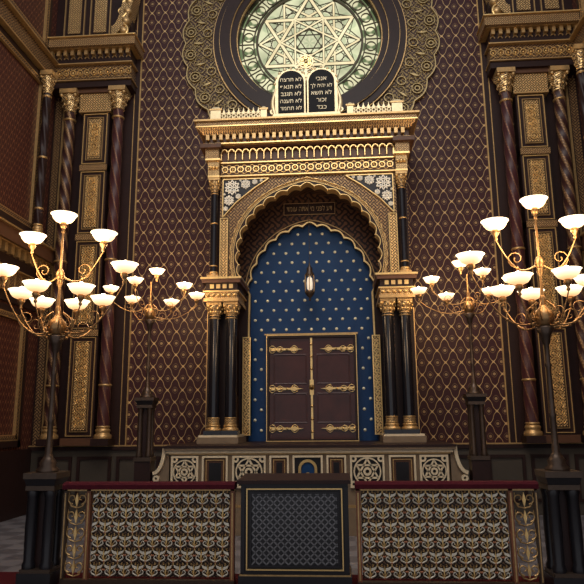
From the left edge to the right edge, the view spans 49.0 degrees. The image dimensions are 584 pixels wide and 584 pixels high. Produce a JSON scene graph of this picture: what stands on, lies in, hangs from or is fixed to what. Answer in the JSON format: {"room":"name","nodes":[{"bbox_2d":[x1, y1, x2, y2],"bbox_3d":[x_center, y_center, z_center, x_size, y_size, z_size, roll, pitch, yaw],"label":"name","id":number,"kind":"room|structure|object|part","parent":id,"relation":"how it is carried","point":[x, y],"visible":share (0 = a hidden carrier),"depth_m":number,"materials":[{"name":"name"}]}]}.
{"room":"house of worship","nodes":[
{"label":"house of worship","id":0,"kind":"room"},
{"bbox_2d":[0,0,58,521],"bbox_3d":[-4.745,-2.576,7.451,0.550,11.000,9.250,-1,-12,4],"label":"wall","id":1,"kind":"structure","parent":0,"point":[26,26],"depth_m":10.48,"materials":[{"name":"red paint"}]},
{"bbox_2d":[32,69,57,242],"bbox_3d":[-4.327,-2.374,11.119,0.259,3.140,0.259,-1,-12,4],"label":"column","id":2,"kind":"structure","parent":1,"relation":"on","point":[49,77],"depth_m":11.10,"materials":[{"name":"brown stone"}]},
{"bbox_2d":[0,515,583,575],"bbox_3d":[-0.064,2.461,4.570,12.000,0.100,12.300,-1,-12,4],"label":"floor","id":3,"kind":"structure","parent":0,"point":[12,531],"depth_m":7.71,"materials":[{"name":"stone"}]},
{"bbox_2d":[103,268,204,480],"bbox_3d":[-1.982,1.431,8.862,1.492,3.663,0.532,-1,-12,4],"label":"candelabrum","id":4,"kind":"object","parent":3,"relation":"on","point":[144,461],"visible":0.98,"depth_m":8.87,"materials":[{"name":"brown metal"}]},
{"bbox_2d":[103,285,118,292],"bbox_3d":[-2.619,-0.049,9.261,0.232,0.113,0.232,-1,-12,4],"label":"glass shade","id":5,"kind":"object","parent":4,"relation":"hanging from","point":[108,288],"depth_m":9.19,"materials":[{"name":"beige glass"}]},
{"bbox_3d":[-2.341,0.139,9.202,0.630,0.303,0.076,-1,-12,4],"label":"lamp arm","id":6,"kind":"part","parent":4,"relation":"part of","materials":[{"name":"gold metal"}]},
{"bbox_2d":[125,295,140,302],"bbox_3d":[-2.322,0.102,9.310,0.232,0.113,0.232,-1,-12,4],"label":"glass shade","id":7,"kind":"object","parent":4,"relation":"hanging from","point":[131,299],"depth_m":9.24,"materials":[{"name":"beige glass"}]},
{"bbox_2d":[127,276,143,283],"bbox_3d":[-2.216,-0.167,9.050,0.232,0.113,0.232,-1,-12,4],"label":"glass shade","id":8,"kind":"object","parent":4,"relation":"hanging from","point":[133,280],"depth_m":8.98,"materials":[{"name":"beige glass"}]},
{"bbox_3d":[-2.187,0.277,9.227,0.356,0.286,0.073,-4,-12,19],"label":"lamp arm","id":9,"kind":"part","parent":4,"relation":"part of","materials":[{"name":"gold metal"}]},
{"bbox_3d":[-2.127,0.073,9.077,0.302,0.367,0.073,9,-15,-40],"label":"lamp arm","id":10,"kind":"part","parent":4,"relation":"part of","materials":[{"name":"gold metal"}]},
{"bbox_3d":[-2.030,0.125,9.181,0.235,0.550,0.205,-1,-12,4],"label":"stem","id":11,"kind":"part","parent":4,"relation":"part of","materials":[{"name":"gold metal"}]},
{"bbox_2d":[149,268,164,274],"bbox_3d":[-1.953,-0.299,9.261,0.232,0.113,0.232,-1,-12,4],"label":"glass shade","id":12,"kind":"object","parent":4,"relation":"hanging from","point":[155,271],"depth_m":9.19,"materials":[{"name":"beige glass"}]},
{"bbox_3d":[-1.871,0.305,9.200,0.337,0.237,0.073,2,-12,-11],"label":"lamp arm","id":13,"kind":"part","parent":4,"relation":"part of","materials":[{"name":"gold metal"}]},
{"bbox_3d":[-1.767,0.115,9.164,0.531,0.321,0.076,-1,-12,4],"label":"lamp arm","id":14,"kind":"part","parent":4,"relation":"part of","materials":[{"name":"gold metal"}]},
{"bbox_2d":[164,298,179,305],"bbox_3d":[-1.743,0.147,9.258,0.232,0.113,0.232,-1,-12,4],"label":"glass shade","id":15,"kind":"object","parent":4,"relation":"hanging from","point":[170,302],"depth_m":9.18,"materials":[{"name":"beige glass"}]},
{"bbox_3d":[-1.676,0.247,9.130,0.710,0.294,0.076,-1,-12,4],"label":"lamp arm","id":16,"kind":"part","parent":4,"relation":"part of","materials":[{"name":"gold metal"}]},
{"bbox_2d":[176,282,191,289],"bbox_3d":[-1.542,-0.093,9.189,0.232,0.113,0.232,-1,-12,4],"label":"glass shade","id":17,"kind":"object","parent":4,"relation":"hanging from","point":[182,285],"depth_m":9.12,"materials":[{"name":"beige glass"}]},
{"bbox_2d":[189,292,204,298],"bbox_3d":[-1.362,0.050,9.146,0.232,0.113,0.232,-1,-12,4],"label":"glass shade","id":18,"kind":"object","parent":4,"relation":"hanging from","point":[194,295],"depth_m":9.08,"materials":[{"name":"beige glass"}]},
{"bbox_2d":[0,572,538,583],"bbox_3d":[0.004,2.554,5.492,6.800,0.085,0.750,-1,-12,4],"label":"carpeted step","id":19,"kind":"structure","parent":3,"relation":"on","point":[5,577],"depth_m":5.72,"materials":[{"name":"red carpet"}]},
{"bbox_2d":[0,210,138,583],"bbox_3d":[-2.091,0.892,5.981,1.403,3.402,0.873,-1,-12,4],"label":"candelabrum","id":20,"kind":"object","parent":19,"relation":"on","point":[45,494],"visible":1,"depth_m":5.83,"materials":[{"name":"brown metal"}]},
{"bbox_2d":[0,264,18,276],"bbox_3d":[-2.692,-0.208,5.994,0.253,0.123,0.253,-1,-12,4],"label":"glass shade","id":21,"kind":"object","parent":20,"relation":"hanging from","point":[6,270],"depth_m":5.93,"materials":[{"name":"beige glass"}]},
{"bbox_2d":[8,286,31,298],"bbox_3d":[-2.596,0.006,6.148,0.253,0.123,0.253,-1,-12,4],"label":"glass shade","id":22,"kind":"object","parent":20,"relation":"hanging from","point":[16,292],"depth_m":6.07,"materials":[{"name":"beige glass"}]},
{"bbox_3d":[-2.466,0.122,5.982,0.534,0.552,0.074,2,-12,-14],"label":"lamp arm","id":23,"kind":"part","parent":20,"relation":"part of","materials":[{"name":"gold metal"}]},
{"bbox_3d":[-2.421,0.242,6.087,0.423,0.385,0.076,-1,-12,4],"label":"lamp arm","id":24,"kind":"part","parent":20,"relation":"part of","materials":[{"name":"gold metal"}]},
{"bbox_2d":[19,231,46,243],"bbox_3d":[-2.522,-0.528,6.230,0.253,0.123,0.253,-1,-12,4],"label":"glass shade","id":25,"kind":"object","parent":20,"relation":"hanging from","point":[30,237],"depth_m":6.16,"materials":[{"name":"beige glass"}]},
{"bbox_2d":[22,279,50,291],"bbox_3d":[-2.346,-0.061,5.877,0.253,0.123,0.253,-1,-12,4],"label":"glass shade","id":26,"kind":"object","parent":20,"relation":"hanging from","point":[36,285],"depth_m":5.80,"materials":[{"name":"beige glass"}]},
{"bbox_3d":[-2.300,0.204,5.932,0.074,0.394,0.305,-5,-12,22],"label":"lamp arm","id":27,"kind":"part","parent":20,"relation":"part of","materials":[{"name":"gold metal"}]},
{"bbox_2d":[29,296,54,307],"bbox_3d":[-2.522,0.100,6.461,0.253,0.123,0.253,-1,-12,4],"label":"glass shade","id":28,"kind":"object","parent":20,"relation":"hanging from","point":[42,302],"depth_m":6.39,"materials":[{"name":"beige glass"}]},
{"bbox_3d":[-2.387,-0.283,6.170,0.343,0.404,0.076,-1,-12,4],"label":"lamp arm","id":29,"kind":"part","parent":20,"relation":"part of","materials":[{"name":"gold metal"}]},
{"bbox_3d":[-2.374,0.291,6.249,0.073,0.358,0.521,9,-15,-40],"label":"lamp arm","id":30,"kind":"part","parent":20,"relation":"part of","materials":[{"name":"gold metal"}]},
{"bbox_3d":[-2.220,-0.083,6.117,0.291,1.000,0.254,-1,-12,4],"label":"stem","id":31,"kind":"part","parent":20,"relation":"part of","materials":[{"name":"gold metal"}]},
{"bbox_3d":[-2.224,-0.627,6.228,0.076,0.110,0.076,-1,-12,4],"label":"lamp arm","id":32,"kind":"part","parent":20,"relation":"part of","materials":[{"name":"gold metal"}]},
{"bbox_2d":[51,210,77,223],"bbox_3d":[-2.225,-0.731,6.249,0.253,0.123,0.253,-1,-12,4],"label":"glass shade","id":33,"kind":"object","parent":20,"relation":"hanging from","point":[60,216],"depth_m":6.18,"materials":[{"name":"beige glass"}]},
{"bbox_3d":[-2.181,0.301,6.248,0.076,0.340,0.422,-1,-12,4],"label":"lamp arm","id":34,"kind":"part","parent":20,"relation":"part of","materials":[{"name":"gold metal"}]},
{"bbox_3d":[-2.061,0.219,5.965,0.364,0.376,0.076,-10,-15,38],"label":"lamp arm","id":35,"kind":"part","parent":20,"relation":"part of","materials":[{"name":"gold metal"}]},
{"bbox_2d":[64,298,89,309],"bbox_3d":[-2.171,0.118,6.462,0.253,0.123,0.253,-1,-12,4],"label":"glass shade","id":36,"kind":"object","parent":20,"relation":"hanging from","point":[73,304],"depth_m":6.39,"materials":[{"name":"beige glass"}]},
{"bbox_2d":[67,282,94,294],"bbox_3d":[-1.951,-0.035,5.923,0.253,0.123,0.253,-1,-12,4],"label":"glass shade","id":37,"kind":"object","parent":20,"relation":"hanging from","point":[81,288],"depth_m":5.85,"materials":[{"name":"beige glass"}]},
{"bbox_3d":[-2.051,0.279,6.232,0.501,0.367,0.074,10,-15,-41],"label":"lamp arm","id":38,"kind":"part","parent":20,"relation":"part of","materials":[{"name":"gold metal"}]},
{"bbox_3d":[-2.000,-0.292,6.143,0.452,0.404,0.076,-1,-12,4],"label":"lamp arm","id":39,"kind":"part","parent":20,"relation":"part of","materials":[{"name":"gold metal"}]},
{"bbox_3d":[-1.863,0.112,5.957,0.752,0.552,0.073,-4,-12,19],"label":"lamp arm","id":40,"kind":"part","parent":20,"relation":"part of","materials":[{"name":"gold metal"}]},
{"bbox_2d":[90,294,114,305],"bbox_3d":[-1.894,0.076,6.419,0.253,0.123,0.253,-1,-12,4],"label":"glass shade","id":41,"kind":"object","parent":20,"relation":"hanging from","point":[101,300],"depth_m":6.34,"materials":[{"name":"beige glass"}]},
{"bbox_2d":[91,229,117,241],"bbox_3d":[-1.814,-0.545,6.180,0.253,0.123,0.253,-1,-12,4],"label":"glass shade","id":42,"kind":"object","parent":20,"relation":"hanging from","point":[101,235],"depth_m":6.11,"materials":[{"name":"beige glass"}]},
{"bbox_2d":[111,260,138,273],"bbox_3d":[-1.545,-0.234,5.913,0.253,0.123,0.253,-1,-12,4],"label":"glass shade","id":43,"kind":"object","parent":20,"relation":"hanging from","point":[122,266],"depth_m":5.84,"materials":[{"name":"beige glass"}]},
{"bbox_2d":[59,481,236,583],"bbox_3d":[-1.255,2.104,5.601,1.535,0.860,0.160,-1,-12,4],"label":"railing","id":44,"kind":"object","parent":19,"relation":"on","point":[179,529],"visible":1,"depth_m":5.60,"materials":[{"name":"red metal"}]},
{"bbox_3d":[-2.006,2.148,5.646,0.028,0.795,0.066,-1,-12,4],"label":"railing post","id":45,"kind":"part","parent":44,"relation":"part of","materials":[{"name":"brown metal"}]},
{"bbox_2d":[64,493,86,576],"bbox_3d":[-1.911,2.137,5.644,0.176,0.704,0.020,-1,-12,4],"label":"grille","id":46,"kind":"object","parent":44,"relation":"attached to","point":[67,496],"depth_m":5.63,"materials":[{"name":"gold metal"}]},
{"bbox_3d":[-1.796,2.144,5.631,0.036,0.795,0.066,-1,-12,4],"label":"railing post","id":47,"kind":"part","parent":44,"relation":"part of","materials":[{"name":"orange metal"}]},
{"bbox_3d":[-1.259,1.712,5.681,1.535,0.061,0.160,-1,-12,4],"label":"handrail","id":48,"kind":"part","parent":44,"relation":"part of","materials":[{"name":"red fabric"}]},
{"bbox_2d":[89,491,229,577],"bbox_3d":[-1.153,2.110,5.595,1.240,0.718,0.036,-1,-12,4],"label":"grille","id":49,"kind":"object","parent":44,"relation":"attached to","point":[179,534],"depth_m":5.59,"materials":[{"name":"metal"}]},
{"bbox_3d":[-0.515,2.114,5.541,0.036,0.795,0.066,-1,-12,4],"label":"railing post","id":50,"kind":"part","parent":44,"relation":"part of","materials":[{"name":"orange metal"}]},
{"bbox_2d":[237,473,351,583],"bbox_3d":[0.036,2.075,5.613,0.970,0.899,0.520,-1,-12,4],"label":"lectern","id":51,"kind":"object","parent":19,"relation":"on","point":[295,526],"visible":1,"depth_m":5.41,"materials":[{"name":"black paint"}]},
{"bbox_3d":[0.020,2.005,5.414,0.731,0.577,0.018,-1,-12,4],"label":"lattice panel","id":52,"kind":"part","parent":51,"relation":"part of","materials":[{"name":"grey metal"}]},
{"bbox_2d":[354,480,544,583],"bbox_3d":[1.313,2.045,5.421,1.535,0.860,0.160,-1,-12,4],"label":"railing","id":53,"kind":"object","parent":19,"relation":"on","point":[429,530],"visible":1,"depth_m":5.42,"materials":[{"name":"red metal"}]},
{"bbox_3d":[0.572,2.089,5.464,0.036,0.795,0.066,-1,-12,4],"label":"railing post","id":54,"kind":"part","parent":53,"relation":"part of","materials":[{"name":"orange metal"}]},
{"bbox_2d":[361,491,511,579],"bbox_3d":[1.211,2.055,5.428,1.240,0.718,0.036,-1,-12,4],"label":"grille","id":55,"kind":"object","parent":53,"relation":"attached to","point":[459,535],"depth_m":5.43,"materials":[{"name":"metal"}]},
{"bbox_3d":[1.309,1.653,5.501,1.535,0.061,0.160,-1,-12,4],"label":"handrail","id":56,"kind":"part","parent":53,"relation":"part of","materials":[{"name":"red fabric"}]},
{"bbox_3d":[1.854,2.059,5.374,0.036,0.795,0.066,-1,-12,4],"label":"railing post","id":57,"kind":"part","parent":53,"relation":"part of","materials":[{"name":"brown wood"}]},
{"bbox_2d":[513,492,539,580],"bbox_3d":[1.968,2.048,5.371,0.176,0.704,0.020,-1,-12,4],"label":"grille","id":58,"kind":"object","parent":53,"relation":"attached to","point":[536,520],"depth_m":5.36,"materials":[{"name":"gold metal"}]},
{"bbox_3d":[2.063,2.055,5.360,0.028,0.795,0.066,-1,-12,4],"label":"railing post","id":59,"kind":"part","parent":53,"relation":"part of","materials":[{"name":"brown metal"}]},
{"bbox_2d":[456,195,583,583],"bbox_3d":[2.187,0.794,5.681,1.403,3.402,0.873,-1,-12,4],"label":"candelabrum","id":60,"kind":"object","parent":19,"relation":"on","point":[559,486],"visible":1,"depth_m":5.51,"materials":[{"name":"brown metal"}]},
{"bbox_2d":[456,251,484,264],"bbox_3d":[1.586,-0.306,5.693,0.253,0.123,0.253,-1,-12,4],"label":"glass shade","id":61,"kind":"object","parent":60,"relation":"hanging from","point":[469,257],"depth_m":5.62,"materials":[{"name":"beige glass"}]},
{"bbox_2d":[480,217,508,230],"bbox_3d":[1.875,-0.630,5.921,0.253,0.123,0.253,-1,-12,4],"label":"glass shade","id":62,"kind":"object","parent":60,"relation":"hanging from","point":[494,223],"depth_m":5.85,"materials":[{"name":"beige glass"}]},
{"bbox_2d":[488,284,514,296],"bbox_3d":[2.016,-0.014,6.144,0.253,0.123,0.253,-1,-12,4],"label":"glass shade","id":63,"kind":"object","parent":60,"relation":"hanging from","point":[502,290],"depth_m":6.07,"materials":[{"name":"beige glass"}]},
{"bbox_3d":[1.901,0.022,5.679,0.691,0.552,0.225,-1,-12,4],"label":"lamp arm","id":64,"kind":"part","parent":60,"relation":"part of","materials":[{"name":"gold metal"}]},
{"bbox_3d":[2.046,-0.385,5.859,0.413,0.404,0.076,-1,-12,4],"label":"lamp arm","id":65,"kind":"part","parent":60,"relation":"part of","materials":[{"name":"gold metal"}]},
{"bbox_3d":[2.136,0.183,5.939,0.075,0.367,0.476,8,-14,-35],"label":"lamp arm","id":66,"kind":"part","parent":60,"relation":"part of","materials":[{"name":"gold metal"}]},
{"bbox_2d":[503,271,533,284],"bbox_3d":[1.998,-0.126,5.646,0.253,0.123,0.253,-1,-12,4],"label":"glass shade","id":67,"kind":"object","parent":60,"relation":"hanging from","point":[515,278],"depth_m":5.57,"materials":[{"name":"beige glass"}]},
{"bbox_3d":[2.109,0.119,5.654,0.284,0.376,0.205,-1,-12,4],"label":"lamp arm","id":68,"kind":"part","parent":60,"relation":"part of","materials":[{"name":"gold metal"}]},
{"bbox_2d":[517,287,544,299],"bbox_3d":[2.297,0.015,6.148,0.253,0.123,0.253,-1,-12,4],"label":"glass shade","id":69,"kind":"object","parent":60,"relation":"hanging from","point":[531,293],"depth_m":6.07,"materials":[{"name":"beige glass"}]},
{"bbox_3d":[2.287,0.198,5.934,0.076,0.340,0.422,-1,-12,4],"label":"lamp arm","id":70,"kind":"part","parent":60,"relation":"part of","materials":[{"name":"gold metal"}]},
{"bbox_2d":[519,195,547,208],"bbox_3d":[2.243,-0.834,5.935,0.253,0.123,0.253,-1,-12,4],"label":"glass shade","id":71,"kind":"object","parent":60,"relation":"hanging from","point":[532,201],"depth_m":5.87,"materials":[{"name":"beige glass"}]},
{"bbox_3d":[2.244,-0.730,5.914,0.076,0.110,0.076,-1,-12,4],"label":"lamp arm","id":72,"kind":"part","parent":60,"relation":"part of","materials":[{"name":"gold metal"}]},
{"bbox_3d":[2.248,-0.186,5.803,0.291,1.000,0.254,-1,-12,4],"label":"stem","id":73,"kind":"part","parent":60,"relation":"part of","materials":[{"name":"gold metal"}]},
{"bbox_3d":[2.314,0.095,5.596,0.075,0.394,0.324,7,-14,-33],"label":"lamp arm","id":74,"kind":"part","parent":60,"relation":"part of","materials":[{"name":"gold metal"}]},
{"bbox_3d":[2.433,-0.394,5.832,0.383,0.404,0.076,-1,-12,4],"label":"lamp arm","id":75,"kind":"part","parent":60,"relation":"part of","materials":[{"name":"gold metal"}]},
{"bbox_3d":[2.466,0.178,5.899,0.549,0.358,0.073,9,-15,-40],"label":"lamp arm","id":76,"kind":"part","parent":60,"relation":"part of","materials":[{"name":"gold metal"}]},
{"bbox_2d":[551,266,581,279],"bbox_3d":[2.381,-0.170,5.545,0.253,0.123,0.253,-1,-12,4],"label":"glass shade","id":77,"kind":"object","parent":60,"relation":"hanging from","point":[566,272],"depth_m":5.47,"materials":[{"name":"beige glass"}]},
{"bbox_3d":[2.503,0.008,5.634,0.571,0.552,0.074,-5,-12,20],"label":"lamp arm","id":78,"kind":"part","parent":60,"relation":"part of","materials":[{"name":"gold metal"}]},
{"bbox_2d":[555,284,582,296],"bbox_3d":[2.644,-0.019,6.098,0.253,0.123,0.253,-1,-12,4],"label":"glass shade","id":79,"kind":"object","parent":60,"relation":"hanging from","point":[575,290],"depth_m":6.03,"materials":[{"name":"beige glass"}]},
{"bbox_3d":[2.479,0.129,5.743,0.462,0.385,0.076,-1,-12,4],"label":"lamp arm","id":80,"kind":"part","parent":60,"relation":"part of","materials":[{"name":"gold metal"}]},
{"bbox_2d":[558,214,583,228],"bbox_3d":[2.584,-0.646,5.872,0.253,0.123,0.253,-1,-12,4],"label":"glass shade","id":81,"kind":"object","parent":60,"relation":"hanging from","point":[571,221],"depth_m":5.80,"materials":[{"name":"beige glass"}]},
{"bbox_2d":[573,274,583,285],"bbox_3d":[2.669,-0.115,5.778,0.253,0.123,0.253,-1,-12,4],"label":"glass shade","id":82,"kind":"object","parent":60,"relation":"hanging from","point":[579,279],"depth_m":5.74,"materials":[{"name":"beige glass"}]},
{"bbox_2d":[152,440,468,535],"bbox_3d":[0.279,2.789,9.332,4.188,1.150,1.970,-1,-12,4],"label":"platform","id":83,"kind":"object","parent":3,"relation":"on","point":[431,460],"visible":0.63,"depth_m":8.50,"materials":[{"name":"beige stone"}]},
{"bbox_3d":[-1.441,2.417,8.595,0.370,0.415,0.052,-1,-12,4],"label":"rosette panel","id":84,"kind":"part","parent":83,"relation":"part of","materials":[{"name":"beige stone"}]},
{"bbox_3d":[-1.032,2.408,8.569,0.350,0.415,0.045,-1,-12,4],"label":"plain panel","id":85,"kind":"part","parent":83,"relation":"part of","materials":[{"name":"beige stone"}]},
{"bbox_3d":[-0.574,2.397,8.534,0.450,0.415,0.052,-1,-12,4],"label":"rosette panel","id":86,"kind":"part","parent":83,"relation":"part of","materials":[{"name":"beige stone"}]},
{"bbox_3d":[-0.170,2.388,8.509,0.260,0.415,0.045,-1,-12,4],"label":"plain panel","id":87,"kind":"part","parent":83,"relation":"part of","materials":[{"name":"beige stone"}]},
{"bbox_3d":[0.209,2.378,8.475,0.400,0.415,0.076,-1,-12,4],"label":"niche panel","id":88,"kind":"part","parent":83,"relation":"part of","materials":[{"name":"beige stone"}]},
{"bbox_2d":[194,99,426,443],"bbox_3d":[0.281,-0.329,10.384,3.600,5.380,1.390,-1,-12,4],"label":"torah ark","id":89,"kind":"object","parent":83,"relation":"on","point":[340,364],"visible":1,"depth_m":10.35,"materials":[{"name":"brown paint"}]},
{"bbox_3d":[-0.026,1.572,10.435,0.683,1.640,0.142,-1,-12,4],"label":"ark door","id":90,"kind":"part","parent":89,"relation":"part of","materials":[{"name":"brown wood"}]},
{"bbox_2d":[270,53,342,115],"bbox_3d":[0.229,-3.353,10.357,1.180,1.110,0.082,-1,-12,4],"label":"tablet","id":91,"kind":"object","parent":89,"relation":"on","point":[296,92],"visible":0.99,"depth_m":10.30,"materials":[{"name":"black stone"}]},
{"bbox_3d":[0.262,-2.509,10.828,3.600,0.350,1.390,-1,-12,4],"label":"cornice","id":92,"kind":"part","parent":89,"relation":"part of","materials":[{"name":"brown paint"}]},
{"bbox_2d":[304,192,314,300],"bbox_3d":[0.283,-0.761,10.569,0.167,1.860,0.189,-1,-12,4],"label":"pendant lamp","id":93,"kind":"object","parent":89,"relation":"hanging from","point":[309,273],"visible":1,"depth_m":10.41,"materials":[{"name":"brown metal"}]},
{"bbox_3d":[0.281,-1.064,10.630,0.016,1.240,0.014,-1,-12,4],"label":"chain","id":94,"kind":"part","parent":93,"relation":"part of","materials":[{"name":"brown metal"}]},
{"bbox_3d":[0.289,-0.138,10.442,0.100,0.230,0.098,-1,-12,4],"label":"lamp shade","id":95,"kind":"part","parent":93,"relation":"part of","materials":[{"name":"beige glass"}]},
{"bbox_3d":[0.258,-1.042,10.300,2.840,1.715,0.160,-1,-12,4],"label":"spandrel plate","id":96,"kind":"part","parent":89,"relation":"part of","materials":[{"name":"brown paint"}]},
{"bbox_3d":[0.299,-1.423,11.001,0.880,0.210,0.055,-1,-12,4],"label":"inscription panel","id":97,"kind":"part","parent":89,"relation":"part of","materials":[{"name":"brown paint"}]},
{"bbox_3d":[0.316,0.573,10.595,2.224,3.695,0.055,-1,-12,4],"label":"arch moulding","id":98,"kind":"part","parent":89,"relation":"part of","materials":[{"name":"gold metal"}]},
{"bbox_3d":[0.325,1.538,10.396,1.520,1.725,0.220,-1,-12,4],"label":"door frame","id":99,"kind":"part","parent":89,"relation":"part of","materials":[{"name":"gold metal"}]},
{"bbox_3d":[0.679,1.556,10.385,0.683,1.640,0.142,-1,-12,4],"label":"ark door","id":100,"kind":"part","parent":89,"relation":"part of","materials":[{"name":"brown wood"}]},
{"bbox_3d":[0.588,2.371,8.455,0.260,0.415,0.045,-1,-12,4],"label":"plain panel","id":101,"kind":"part","parent":83,"relation":"part of","materials":[{"name":"beige stone"}]},
{"bbox_3d":[0.992,2.361,8.424,0.450,0.415,0.052,-1,-12,4],"label":"rosette panel","id":102,"kind":"part","parent":83,"relation":"part of","materials":[{"name":"beige stone"}]},
{"bbox_3d":[1.451,2.351,8.395,0.350,0.415,0.045,-1,-12,4],"label":"plain panel","id":103,"kind":"part","parent":83,"relation":"part of","materials":[{"name":"beige stone"}]},
{"bbox_3d":[1.860,2.341,8.363,0.370,0.415,0.052,-1,-12,4],"label":"rosette panel","id":104,"kind":"part","parent":83,"relation":"part of","materials":[{"name":"beige stone"}]},
{"bbox_2d":[411,260,512,480],"bbox_3d":[2.406,1.330,8.553,1.492,3.663,0.532,-1,-12,4],"label":"candelabrum","id":105,"kind":"object","parent":3,"relation":"on","point":[479,467],"visible":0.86,"depth_m":8.52,"materials":[{"name":"brown metal"}]},
{"bbox_2d":[411,286,426,294],"bbox_3d":[1.770,-0.022,8.926,0.232,0.113,0.232,-1,-12,4],"label":"glass shade","id":106,"kind":"object","parent":105,"relation":"hanging from","point":[418,290],"depth_m":8.86,"materials":[{"name":"beige glass"}]},
{"bbox_2d":[423,276,439,283],"bbox_3d":[1.948,-0.173,8.944,0.232,0.113,0.232,-1,-12,4],"label":"glass shade","id":107,"kind":"object","parent":105,"relation":"hanging from","point":[429,279],"depth_m":8.87,"materials":[{"name":"beige glass"}]},
{"bbox_3d":[2.087,0.160,8.866,0.710,0.294,0.076,-1,-12,4],"label":"lamp arm","id":108,"kind":"part","parent":105,"relation":"part of","materials":[{"name":"gold metal"}]},
{"bbox_2d":[438,292,453,299],"bbox_3d":[2.167,0.057,8.983,0.232,0.113,0.232,-1,-12,4],"label":"glass shade","id":109,"kind":"object","parent":105,"relation":"hanging from","point":[443,296],"depth_m":8.91,"materials":[{"name":"beige glass"}]},
{"bbox_3d":[2.176,0.024,8.886,0.531,0.321,0.076,-1,-12,4],"label":"lamp arm","id":110,"kind":"part","parent":105,"relation":"part of","materials":[{"name":"gold metal"}]},
{"bbox_3d":[2.292,0.209,8.908,0.337,0.237,0.073,-4,-12,19],"label":"lamp arm","id":111,"kind":"part","parent":105,"relation":"part of","materials":[{"name":"gold metal"}]},
{"bbox_2d":[452,260,465,267],"bbox_3d":[2.355,-0.398,8.959,0.232,0.113,0.232,-1,-12,4],"label":"glass shade","id":112,"kind":"object","parent":105,"relation":"hanging from","point":[457,263],"depth_m":8.90,"materials":[{"name":"beige glass"}]},
{"bbox_3d":[2.438,0.022,8.867,0.235,0.550,0.205,-1,-12,4],"label":"stem","id":113,"kind":"part","parent":105,"relation":"part of","materials":[{"name":"gold metal"}]},
{"bbox_3d":[2.518,-0.034,8.751,0.073,0.367,0.302,9,-15,-40],"label":"lamp arm","id":114,"kind":"part","parent":105,"relation":"part of","materials":[{"name":"gold metal"}]},
{"bbox_3d":[2.607,0.166,8.890,0.356,0.286,0.073,2,-12,-11],"label":"lamp arm","id":115,"kind":"part","parent":105,"relation":"part of","materials":[{"name":"gold metal"}]},
{"bbox_2d":[473,268,490,275],"bbox_3d":[2.591,-0.277,8.712,0.232,0.113,0.232,-1,-12,4],"label":"glass shade","id":116,"kind":"object","parent":105,"relation":"hanging from","point":[480,271],"depth_m":8.64,"materials":[{"name":"beige glass"}]},
{"bbox_2d":[482,287,491,294],"bbox_3d":[2.744,-0.015,8.954,0.232,0.113,0.232,-1,-12,4],"label":"glass shade","id":117,"kind":"object","parent":105,"relation":"hanging from","point":[486,291],"depth_m":8.89,"materials":[{"name":"beige glass"}]},
{"bbox_3d":[2.751,0.022,8.844,0.630,0.303,0.076,-1,-12,4],"label":"lamp arm","id":118,"kind":"part","parent":105,"relation":"part of","materials":[{"name":"gold metal"}]},
{"bbox_2d":[56,0,574,444],"bbox_3d":[0.327,-1.793,11.517,9.560,11.000,0.250,-1,-12,4],"label":"wall","id":119,"kind":"structure","parent":0,"point":[448,185],"depth_m":11.22,"materials":[{"name":"brown paint"}]},
{"bbox_2d":[30,0,144,445],"bbox_3d":[-3.637,-2.130,11.447,1.680,9.500,0.600,-1,-12,4],"label":"pilaster","id":120,"kind":"object","parent":119,"relation":"attached to","point":[96,45],"visible":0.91,"depth_m":11.54,"materials":[{"name":"brown wood"}]},
{"bbox_2d":[90,85,130,445],"bbox_3d":[-3.143,-0.601,11.131,0.362,6.370,0.362,-1,-12,4],"label":"column","id":121,"kind":"structure","parent":120,"relation":"attached to","point":[120,95],"depth_m":11.02,"materials":[{"name":"brown stone"}]},
{"bbox_2d":[28,442,583,514],"bbox_3d":[0.355,3.019,10.339,9.560,1.100,0.140,-1,-12,4],"label":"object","id":122,"kind":"structure","parent":119,"relation":"attached to","point":[508,461],"depth_m":10.24,"materials":[{"name":"brown paint"}]},
{"bbox_2d":[35,88,79,445],"bbox_3d":[-4.058,-0.574,11.224,0.369,6.370,0.369,-1,-12,4],"label":"column","id":123,"kind":"structure","parent":122,"relation":"on","point":[70,100],"depth_m":11.31,"materials":[{"name":"brown stone"}]},
{"bbox_2d":[547,65,583,442],"bbox_3d":[4.678,-0.775,10.611,0.369,6.370,0.369,-1,-12,4],"label":"column","id":124,"kind":"structure","parent":122,"relation":"on","point":[557,77],"depth_m":10.77,"materials":[{"name":"brown stone"}]},
{"bbox_2d":[182,0,439,117],"bbox_3d":[0.322,-4.719,11.982,4.777,4.800,0.400,-1,-12,4],"label":"window","id":125,"kind":"structure","parent":119,"relation":"in","point":[234,51],"depth_m":11.95,"materials":[{"name":"brown paint"}]},
{"bbox_3d":[0.329,-4.699,12.080,2.700,2.700,0.001,-1,-12,4],"label":"glass","id":126,"kind":"part","parent":125,"relation":"part of","materials":[{"name":"green glass"}]},
{"bbox_2d":[476,0,583,442],"bbox_3d":[4.222,-2.311,10.895,1.680,9.500,0.600,-1,-12,4],"label":"pilaster","id":127,"kind":"object","parent":119,"relation":"attached to","point":[531,37],"visible":0.8,"depth_m":11.03,"materials":[{"name":"brown wood"}]},
{"bbox_2d":[493,67,546,442],"bbox_3d":[3.759,-0.760,10.646,0.362,6.370,0.362,-1,-12,4],"label":"column","id":128,"kind":"structure","parent":127,"relation":"attached to","point":[503,78],"depth_m":10.57,"materials":[{"name":"brown stone"}]},
{"bbox_2d":[569,0,583,252],"bbox_3d":[4.739,-2.794,6.785,0.550,11.000,9.250,-1,-12,4],"label":"wall","id":129,"kind":"structure","parent":0,"point":[577,34],"depth_m":10.96,"materials":[{"name":"brown paint"}]},
{"bbox_2d":[570,43,583,138],"bbox_3d":[4.848,-2.585,10.474,0.259,3.140,0.259,-1,-12,4],"label":"column","id":130,"kind":"structure","parent":129,"relation":"on","point":[577,51],"depth_m":10.65,"materials":[{"name":"brown stone"}]}
]}

